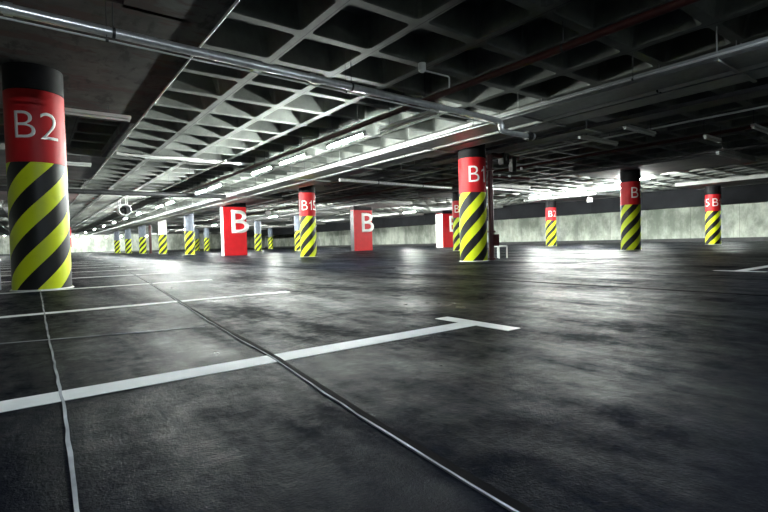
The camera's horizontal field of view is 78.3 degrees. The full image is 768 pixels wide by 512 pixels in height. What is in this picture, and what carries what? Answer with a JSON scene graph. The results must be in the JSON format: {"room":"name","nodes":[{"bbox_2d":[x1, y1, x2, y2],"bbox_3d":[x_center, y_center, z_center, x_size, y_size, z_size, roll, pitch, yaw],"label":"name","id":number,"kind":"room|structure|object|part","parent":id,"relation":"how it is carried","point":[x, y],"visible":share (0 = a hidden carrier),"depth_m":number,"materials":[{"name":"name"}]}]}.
{"room":"parking garage","nodes":[
{"label":"parking garage","id":0,"kind":"room"},
{"bbox_2d":[0,234,264,253],"bbox_3d":[-39.624,-2.291,75.345,43.310,3.200,0.200,-3,2,-37],"label":"wall","id":1,"kind":"structure","parent":0,"point":[80,243],"depth_m":74.13,"materials":[{"name":"concrete"}]},
{"bbox_2d":[0,248,220,255],"bbox_3d":[-40.573,-0.721,74.465,40.000,0.160,0.100,-3,2,-37],"label":"baseboard","id":2,"kind":"structure","parent":1,"relation":"attached to","point":[215,248],"depth_m":72.94,"materials":[{"name":"grey concrete"}]},
{"bbox_2d":[0,241,767,511],"bbox_3d":[-13.134,-0.349,39.936,43.710,0.001,88.670,-3,2,-37],"label":"floor","id":3,"kind":"structure","parent":0,"point":[602,398],"depth_m":1.55,"materials":[{"name":"concrete"}]},
{"bbox_2d":[1,62,73,291],"bbox_3d":[-4.207,-0.918,5.736,0.644,2.640,0.644,-3,2,-37],"label":"column","id":4,"kind":"structure","parent":3,"relation":"on","point":[33,94],"depth_m":5.50,"materials":[{"name":"red paint"}]},
{"bbox_2d":[40,290,79,511],"bbox_3d":[-1.847,0.431,2.593,0.036,0.004,7.360,-3,2,-36],"label":"joint","id":5,"kind":"object","parent":3,"relation":"on","point":[67,437],"visible":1,"depth_m":1.15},
{"bbox_2d":[9,273,162,281],"bbox_3d":[-5.990,0.407,7.139,5.100,0.002,0.110,-3,2,-37],"label":"parking line","id":6,"kind":"object","parent":3,"relation":"on","point":[155,273],"visible":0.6,"depth_m":8.19,"materials":[{"name":"paint"}]},
{"bbox_2d":[0,326,204,343],"bbox_3d":[-2.877,0.474,2.025,3.943,0.003,0.023,-2,2,-20],"label":"joint","id":7,"kind":"object","parent":3,"relation":"on","point":[203,326],"visible":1,"depth_m":2.52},
{"bbox_2d":[0,279,210,293],"bbox_3d":[-4.459,0.426,5.087,5.100,0.002,0.110,-3,2,-37],"label":"parking line","id":8,"kind":"object","parent":3,"relation":"on","point":[208,279],"visible":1,"depth_m":5.76,"materials":[{"name":"paint"}]},
{"bbox_2d":[114,231,119,252],"bbox_3d":[-31.621,-1.657,55.870,0.644,2.640,0.644,-3,2,-37],"label":"column","id":9,"kind":"structure","parent":3,"relation":"on","point":[117,233],"depth_m":55.63,"materials":[{"name":"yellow paint"}]},
{"bbox_2d":[125,228,131,252],"bbox_3d":[-26.777,-1.594,49.377,0.644,2.640,0.644,-3,2,-37],"label":"column","id":10,"kind":"structure","parent":3,"relation":"on","point":[128,244],"depth_m":49.13,"materials":[{"name":"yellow paint"}]},
{"bbox_2d":[138,225,146,253],"bbox_3d":[-21.994,-1.532,42.965,0.644,2.640,0.644,-3,2,-37],"label":"column","id":11,"kind":"structure","parent":3,"relation":"on","point":[142,229],"depth_m":42.74,"materials":[{"name":"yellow paint"}]},
{"bbox_2d":[0,291,287,317],"bbox_3d":[-2.988,0.446,3.115,5.100,0.002,0.110,-3,2,-37],"label":"parking line","id":12,"kind":"object","parent":3,"relation":"on","point":[281,291],"visible":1,"depth_m":3.81,"materials":[{"name":"paint"}]},
{"bbox_2d":[148,225,151,252],"bbox_3d":[-21.752,-1.565,43.894,0.340,2.640,0.340,-3,2,-37],"label":"riser pipe","id":13,"kind":"object","parent":3,"relation":"on","point":[149,226],"visible":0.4,"depth_m":43.79,"materials":[{"name":"metal"}]},
{"bbox_2d":[158,220,167,253],"bbox_3d":[-17.171,-1.472,36.583,0.644,2.640,0.644,-3,2,-37],"label":"column","id":14,"kind":"structure","parent":3,"relation":"on","point":[162,231],"depth_m":36.34,"materials":[{"name":"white paint"}]},
{"bbox_2d":[184,213,194,254],"bbox_3d":[-12.427,-1.407,30.141,0.644,2.640,0.644,-3,2,-37],"label":"column","id":15,"kind":"structure","parent":3,"relation":"on","point":[189,233],"depth_m":29.89,"materials":[{"name":"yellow paint"}]},
{"bbox_2d":[194,229,199,250],"bbox_3d":[-22.760,-1.924,57.362,0.644,2.640,0.644,-3,2,-37],"label":"column","id":16,"kind":"structure","parent":3,"relation":"on","point":[197,241],"depth_m":57.12,"materials":[{"name":"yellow paint"}]},
{"bbox_2d":[203,228,209,250],"bbox_3d":[-20.368,-1.893,54.156,0.644,2.640,0.644,-3,2,-37],"label":"column","id":17,"kind":"structure","parent":3,"relation":"on","point":[206,230],"depth_m":53.92,"materials":[{"name":"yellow paint"}]},
{"bbox_2d":[220,203,248,255],"bbox_3d":[-7.499,-1.346,23.721,1.278,2.634,0.425,-3,2,-37],"label":"wall pier","id":18,"kind":"object","parent":3,"relation":"on","point":[234,226],"visible":0.96,"depth_m":23.49,"materials":[{"name":"red paint"}]},
{"bbox_2d":[254,221,261,250],"bbox_3d":[-11.121,-1.768,41.593,0.644,2.640,0.644,-3,2,-37],"label":"column","id":19,"kind":"structure","parent":3,"relation":"on","point":[257,224],"depth_m":41.34,"materials":[{"name":"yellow paint"}]},
{"bbox_2d":[0,317,518,412],"bbox_3d":[-1.499,0.465,1.119,5.100,0.002,0.530,-3,2,-37],"label":"parking line","id":20,"kind":"object","parent":3,"relation":"on","point":[42,399],"visible":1,"depth_m":1.77,"materials":[{"name":"paint"}]},
{"bbox_2d":[268,228,272,248],"bbox_3d":[-14.357,-2.202,59.635,0.644,2.640,0.644,-3,2,-37],"label":"column","id":21,"kind":"structure","parent":3,"relation":"on","point":[270,230],"depth_m":59.41,"materials":[{"name":"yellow paint"}]},
{"bbox_2d":[294,215,299,250],"bbox_3d":[-6.397,-1.707,35.261,0.644,2.640,0.644,-3,2,-37],"label":"column","id":22,"kind":"structure","parent":3,"relation":"on","point":[296,217],"depth_m":34.98,"materials":[{"name":"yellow paint"}]},
{"bbox_2d":[299,185,316,256],"bbox_3d":[-2.828,-1.289,17.491,0.644,2.640,0.644,-3,2,-37],"label":"column","id":23,"kind":"structure","parent":3,"relation":"on","point":[307,209],"depth_m":17.24,"materials":[{"name":"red paint"}]},
{"bbox_2d":[97,259,535,511],"bbox_3d":[-6.380,0.296,11.327,0.271,0.004,26.266,-3,2,-33],"label":"joint","id":24,"kind":"object","parent":3,"relation":"on","point":[474,482],"visible":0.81,"depth_m":1.09,"materials":[{"name":"black metal"}]},
{"bbox_2d":[350,206,373,250],"bbox_3d":[-1.309,-1.636,28.386,1.431,2.634,0.405,-3,2,-37],"label":"wall pier","id":25,"kind":"object","parent":3,"relation":"on","point":[361,225],"visible":0.97,"depth_m":28.11,"materials":[{"name":"red paint"}]},
{"bbox_2d":[361,266,395,268],"bbox_3d":[-0.090,0.213,8.682,0.549,0.002,0.994,-2,2,-16],"label":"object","id":26,"kind":"structure","parent":3,"relation":"on","point":[371,267],"depth_m":8.62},
{"bbox_2d":[82,254,767,295],"bbox_3d":[-13.615,0.077,25.402,0.134,0.003,63.001,-3,2,-37],"label":"joint","id":27,"kind":"object","parent":3,"relation":"on","point":[82,254],"visible":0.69,"depth_m":4.90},
{"bbox_2d":[436,211,452,247],"bbox_3d":[4.608,-1.959,34.419,1.563,2.634,0.705,-3,2,-37],"label":"wall pier","id":28,"kind":"object","parent":3,"relation":"on","point":[444,219],"visible":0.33,"depth_m":33.97,"materials":[{"name":"red paint"}]},
{"bbox_2d":[452,192,459,250],"bbox_3d":[3.425,-1.561,21.442,0.644,2.640,0.644,-3,2,-37],"label":"column","id":29,"kind":"structure","parent":3,"relation":"on","point":[455,195],"depth_m":21.21,"materials":[{"name":"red paint"}]},
{"bbox_2d":[458,144,487,261],"bbox_3d":[1.966,-1.210,10.463,0.644,2.640,0.644,-3,2,-37],"label":"column","id":30,"kind":"structure","parent":3,"relation":"on","point":[471,160],"depth_m":10.21,"materials":[{"name":"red paint"}]},
{"bbox_2d":[494,245,507,257],"bbox_3d":[2.841,-0.105,11.719,0.336,0.317,0.326,-3,2,-37],"label":"guard","id":31,"kind":"object","parent":3,"relation":"on","point":[499,246],"visible":0.67,"depth_m":11.68,"materials":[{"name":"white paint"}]},
{"bbox_2d":[486,153,530,259],"bbox_3d":[2.968,-1.251,10.964,1.597,2.644,0.245,-3,2,-37],"label":"riser pipe","id":32,"kind":"object","parent":3,"relation":"on","point":[503,158],"visible":0.97,"depth_m":10.54,"materials":[{"name":"red metal"}]},
{"bbox_2d":[545,201,556,245],"bbox_3d":[9.818,-1.903,27.730,0.644,2.640,0.644,-3,2,-37],"label":"column","id":33,"kind":"structure","parent":3,"relation":"on","point":[550,206],"depth_m":27.48,"materials":[{"name":"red paint"}]},
{"bbox_2d":[556,261,609,265],"bbox_3d":[3.514,0.132,8.312,1.650,0.002,0.080,-3,2,-37],"label":"parking line","id":34,"kind":"object","parent":3,"relation":"on","point":[604,261],"visible":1,"depth_m":8.29,"materials":[{"name":"white paint"}]},
{"bbox_2d":[620,169,640,249],"bbox_3d":[8.216,-1.518,15.722,0.644,2.640,0.644,-3,2,-37],"label":"column","id":35,"kind":"structure","parent":3,"relation":"on","point":[630,187],"depth_m":15.47,"materials":[{"name":"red paint"}]},
{"bbox_2d":[705,185,720,243],"bbox_3d":[14.956,-1.853,21.445,0.644,2.640,0.644,-3,2,-37],"label":"column","id":36,"kind":"structure","parent":3,"relation":"on","point":[712,193],"depth_m":21.20,"materials":[{"name":"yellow paint"}]},
{"bbox_2d":[713,265,767,271],"bbox_3d":[6.319,0.092,7.235,5.040,0.002,0.530,-3,2,-37],"label":"parking line","id":37,"kind":"object","parent":3,"relation":"on","point":[766,266],"visible":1,"depth_m":5.93,"materials":[{"name":"paint"}]},
{"bbox_2d":[0,0,767,234],"bbox_3d":[-13.047,-3.229,40.302,44.100,0.470,89.397,-3,2,-37],"label":"ceiling","id":38,"kind":"structure","parent":0,"point":[209,111],"depth_m":7.30,"materials":[{"name":"concrete"}]},
{"bbox_2d":[67,160,91,166],"bbox_3d":[-7.445,-2.192,10.769,1.300,0.225,0.075,-3,2,-37],"label":"lamp","id":39,"kind":"object","parent":38,"relation":"hanging from","point":[81,163],"visible":0.45,"depth_m":11.00,"materials":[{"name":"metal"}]},
{"bbox_2d":[64,105,130,121],"bbox_3d":[-4.515,-2.154,6.842,1.500,0.225,0.075,-3,2,-37],"label":"lamp","id":40,"kind":"object","parent":38,"relation":"hanging from","point":[69,111],"visible":0.52,"depth_m":7.01,"materials":[{"name":"metal"}]},
{"bbox_2d":[0,183,225,198],"bbox_3d":[-10.878,-2.329,14.445,12.000,0.753,0.172,-3,2,-37],"label":"pipe","id":41,"kind":"object","parent":38,"relation":"hanging from","point":[2,188],"visible":0.77,"depth_m":16.21,"materials":[{"name":"metal"}]},
{"bbox_3d":[-2.373,-2.385,3.435,2.700,0.350,17.520,-3,2,-37],"label":"panel","id":42,"kind":"part","parent":38,"relation":"part of","materials":[{"name":"concrete"}]},
{"bbox_2d":[116,199,131,215],"bbox_3d":[-12.212,-2.416,22.088,0.540,1.104,0.950,-3,2,-37],"label":"fan","id":43,"kind":"object","parent":38,"relation":"hanging from","point":[125,209],"visible":0.98,"depth_m":22.03,"materials":[{"name":"white metal"}]},
{"bbox_2d":[91,0,239,179],"bbox_3d":[-2.861,-2.272,6.265,0.036,0.040,20.500,-3,2,-37],"label":"conduit","id":44,"kind":"object","parent":38,"relation":"attached to","point":[236,1],"visible":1,"depth_m":5.78,"materials":[{"name":"metal"}]},
{"bbox_2d":[116,147,253,165],"bbox_3d":[-4.791,-2.595,11.656,3.210,0.525,0.157,-3,2,-37],"label":"lamp","id":45,"kind":"object","parent":38,"relation":"hanging from","point":[198,160],"visible":0.91,"depth_m":11.54,"materials":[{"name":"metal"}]},
{"bbox_2d":[164,160,226,189],"bbox_3d":[-5.469,-2.530,13.238,0.056,0.712,6.200,-3,2,-37],"label":"conduit","id":46,"kind":"object","parent":38,"relation":"hanging from","point":[219,163],"visible":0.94,"depth_m":12.66,"materials":[{"name":"metal"}]},
{"bbox_2d":[195,183,207,193],"bbox_3d":[-6.261,-2.561,16.140,0.075,0.775,1.300,-3,2,-37],"label":"lamp","id":47,"kind":"object","parent":38,"relation":"hanging from","point":[204,189],"visible":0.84,"depth_m":16.15,"materials":[{"name":"white plastic"}]},
{"bbox_2d":[208,178,222,189],"bbox_3d":[-5.363,-2.502,14.939,0.075,0.681,1.300,-3,2,-37],"label":"lamp","id":48,"kind":"object","parent":38,"relation":"hanging from","point":[219,183],"visible":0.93,"depth_m":14.93,"materials":[{"name":"white plastic"}]},
{"bbox_2d":[0,0,495,124],"bbox_3d":[-1.729,-2.281,4.671,8.986,0.759,0.030,-3,2,-39],"label":"conduit","id":49,"kind":"object","parent":38,"relation":"hanging from","point":[1,17],"visible":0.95,"depth_m":4.63,"materials":[{"name":"metal"}]},
{"bbox_2d":[251,149,273,174],"bbox_3d":[-3.088,-2.375,11.896,0.075,0.485,1.300,-3,2,-37],"label":"lamp","id":50,"kind":"object","parent":38,"relation":"hanging from","point":[269,166],"visible":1,"depth_m":11.78,"materials":[{"name":"white plastic"}]},
{"bbox_2d":[0,1,535,140],"bbox_3d":[-1.353,-2.270,4.996,9.978,0.969,0.153,-3,2,-38],"label":"pipe","id":51,"kind":"object","parent":38,"relation":"hanging from","point":[6,8],"visible":1,"depth_m":4.74,"materials":[{"name":"grey metal"}]},
{"bbox_2d":[279,139,307,164],"bbox_3d":[-2.042,-2.346,10.494,0.075,0.455,1.300,-3,2,-37],"label":"lamp","id":52,"kind":"object","parent":38,"relation":"hanging from","point":[302,154],"visible":1,"depth_m":10.39,"materials":[{"name":"white plastic"}]},
{"bbox_2d":[326,104,366,148],"bbox_3d":[-0.730,-2.489,8.726,0.075,0.775,1.300,-3,2,-37],"label":"lamp","id":53,"kind":"object","parent":38,"relation":"hanging from","point":[358,134],"visible":0.9,"depth_m":8.63,"materials":[{"name":"white plastic"}]},
{"bbox_3d":[-13.317,-3.129,39.163,42.300,0.350,85.500,-3,2,-37],"label":"panel","id":54,"kind":"part","parent":38,"relation":"part of","materials":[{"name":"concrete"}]},
{"bbox_2d":[339,170,451,189],"bbox_3d":[0.564,-2.734,15.865,4.944,0.760,0.112,-3,2,-39],"label":"lamp","id":55,"kind":"object","parent":38,"relation":"hanging from","point":[340,179],"visible":0.94,"depth_m":15.59,"materials":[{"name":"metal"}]},
{"bbox_2d":[378,72,439,133],"bbox_3d":[0.350,-2.482,7.511,0.075,0.775,1.450,-3,2,-37],"label":"lamp","id":56,"kind":"object","parent":38,"relation":"hanging from","point":[426,114],"visible":0.8,"depth_m":7.43,"materials":[{"name":"metal"}]},
{"bbox_2d":[93,27,767,233],"bbox_3d":[-15.136,-2.638,31.103,0.660,0.387,72.000,-3,2,-37],"label":"pipe","id":57,"kind":"object","parent":38,"relation":"hanging from","point":[733,61],"visible":0.98,"depth_m":7.14,"materials":[{"name":"metal"}]},
{"bbox_2d":[94,39,767,233],"bbox_3d":[-15.425,-2.641,30.887,0.038,0.353,72.000,-3,2,-37],"label":"conduit","id":58,"kind":"object","parent":38,"relation":"hanging from","point":[764,41],"visible":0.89,"depth_m":6.81,"materials":[{"name":"metal"}]},
{"bbox_2d":[102,61,767,233],"bbox_3d":[-14.860,-2.652,31.309,0.072,0.385,72.000,-3,2,-37],"label":"conduit","id":59,"kind":"object","parent":38,"relation":"hanging from","point":[763,63],"visible":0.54,"depth_m":7.57,"materials":[{"name":"metal"}]},
{"bbox_2d":[103,43,767,233],"bbox_3d":[-14.559,-2.665,31.533,0.540,0.387,72.000,-3,2,-37],"label":"cable tray","id":60,"kind":"object","parent":38,"relation":"hanging from","point":[752,75],"visible":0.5,"depth_m":7.96,"materials":[{"name":"metal"}]},
{"bbox_2d":[183,0,700,192],"bbox_3d":[-1.365,-2.384,9.064,0.577,0.332,23.800,-3,2,-37],"label":"pipe","id":61,"kind":"object","parent":38,"relation":"hanging from","point":[673,5],"visible":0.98,"depth_m":5.64,"materials":[{"name":"metal"}]},
{"bbox_2d":[194,105,767,219],"bbox_3d":[-3.190,-2.877,20.674,0.048,0.558,43.000,-3,2,-37],"label":"pipe","id":62,"kind":"object","parent":38,"relation":"hanging from","point":[764,106],"visible":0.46,"depth_m":10.41,"materials":[{"name":"metal"}]},
{"bbox_2d":[206,123,767,221],"bbox_3d":[-1.826,-2.860,21.691,0.082,0.421,43.000,-3,2,-37],"label":"pipe","id":63,"kind":"object","parent":38,"relation":"hanging from","point":[762,124],"visible":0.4,"depth_m":12.16,"materials":[{"name":"metal"}]},
{"bbox_2d":[247,183,767,236],"bbox_3d":[-2.056,-3.151,47.094,0.735,0.930,86.000,-3,2,-37],"label":"beam","id":64,"kind":"structure","parent":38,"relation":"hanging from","point":[754,193],"depth_m":27.32,"materials":[{"name":"black concrete"}]},
{"bbox_2d":[249,143,767,219],"bbox_3d":[0.259,-2.877,23.247,0.072,0.240,43.000,-3,2,-37],"label":"pipe","id":65,"kind":"object","parent":38,"relation":"hanging from","point":[764,144],"visible":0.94,"depth_m":14.74,"materials":[{"name":"metal"}]},
{"bbox_2d":[486,184,570,195],"bbox_3d":[5.990,-2.815,19.413,6.203,0.435,0.102,-3,2,-39],"label":"lamp","id":66,"kind":"object","parent":38,"relation":"hanging from","point":[501,189],"visible":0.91,"depth_m":19.38,"materials":[{"name":"metal"}]},
{"bbox_2d":[528,194,550,197],"bbox_3d":[7.954,-3.269,24.118,0.075,0.535,1.300,-3,2,-37],"label":"lamp","id":67,"kind":"object","parent":38,"relation":"hanging from","point":[548,194],"visible":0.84,"depth_m":24.09,"materials":[{"name":"white plastic"}]},
{"bbox_2d":[324,84,767,186],"bbox_3d":[2.986,-2.514,10.001,0.520,0.347,16.500,-3,2,-37],"label":"cable tray","id":68,"kind":"object","parent":38,"relation":"hanging from","point":[758,91],"visible":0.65,"depth_m":8.49,"materials":[{"name":"metal"}]},
{"bbox_2d":[565,187,586,193],"bbox_3d":[9.090,-3.255,22.595,0.075,0.535,1.300,-3,2,-37],"label":"lamp","id":69,"kind":"object","parent":38,"relation":"hanging from","point":[582,191],"visible":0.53,"depth_m":22.45,"materials":[{"name":"white"}]},
{"bbox_2d":[587,197,592,201],"bbox_3d":[10.640,-3.083,24.377,0.340,0.589,0.120,-3,2,-37],"label":"emergency light","id":70,"kind":"object","parent":38,"relation":"hanging from","point":[589,199],"visible":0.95,"depth_m":24.30,"materials":[{"name":"white paint"}]},
{"bbox_2d":[577,132,617,145],"bbox_3d":[4.443,-2.695,9.776,1.500,0.685,0.075,-3,2,-37],"label":"lamp","id":71,"kind":"object","parent":38,"relation":"hanging from","point":[584,137],"visible":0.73,"depth_m":9.74,"materials":[{"name":"metal"}]},
{"bbox_2d":[596,187,619,190],"bbox_3d":[10.166,-3.241,21.152,0.075,0.535,1.300,-3,2,-37],"label":"lamp","id":72,"kind":"object","parent":38,"relation":"hanging from","point":[612,187],"visible":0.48,"depth_m":21.23,"materials":[{"name":"white plastic"}]},
{"bbox_2d":[616,175,651,182],"bbox_3d":[9.493,-2.973,17.970,0.075,0.215,1.300,-3,2,-37],"label":"lamp","id":73,"kind":"object","parent":38,"relation":"hanging from","point":[645,177],"visible":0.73,"depth_m":17.64,"materials":[{"name":"white"}]},
{"bbox_2d":[622,120,655,136],"bbox_3d":[4.863,-2.608,8.968,1.200,0.536,0.075,-3,2,-37],"label":"lamp","id":74,"kind":"object","parent":38,"relation":"hanging from","point":[627,127],"visible":0.78,"depth_m":8.94,"materials":[{"name":"metal"}]},
{"bbox_2d":[703,126,720,142],"bbox_3d":[6.903,-2.602,9.915,0.911,0.365,0.075,-3,2,-37],"label":"lamp","id":75,"kind":"object","parent":38,"relation":"hanging from","point":[706,136],"visible":0.98,"depth_m":9.88,"materials":[{"name":"metal"}]},
{"bbox_2d":[716,137,741,159],"bbox_3d":[8.898,-2.866,12.162,1.600,0.664,0.075,-3,2,-37],"label":"lamp","id":76,"kind":"object","parent":38,"relation":"hanging from","point":[720,153],"visible":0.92,"depth_m":12.06,"materials":[{"name":"metal"}]},
{"bbox_2d":[750,110,767,134],"bbox_3d":[7.303,-2.589,9.129,1.000,0.365,0.075,-3,2,-37],"label":"lamp","id":77,"kind":"object","parent":38,"relation":"hanging from","point":[755,126],"visible":0.95,"depth_m":8.95,"materials":[{"name":"metal"}]},
{"bbox_2d":[265,202,767,246],"bbox_3d":[4.255,-2.761,52.885,0.200,3.200,88.670,-3,2,-37],"label":"wall","id":78,"kind":"structure","parent":0,"point":[748,219],"depth_m":36.35,"materials":[{"name":"concrete"}]},
{"bbox_2d":[265,237,767,247],"bbox_3d":[4.092,-1.267,52.946,0.100,0.220,88.000,-3,2,-37],"label":"baseboard","id":79,"kind":"structure","parent":78,"relation":"attached to","point":[734,238],"depth_m":36.06,"materials":[{"name":"grey concrete"}]}
]}

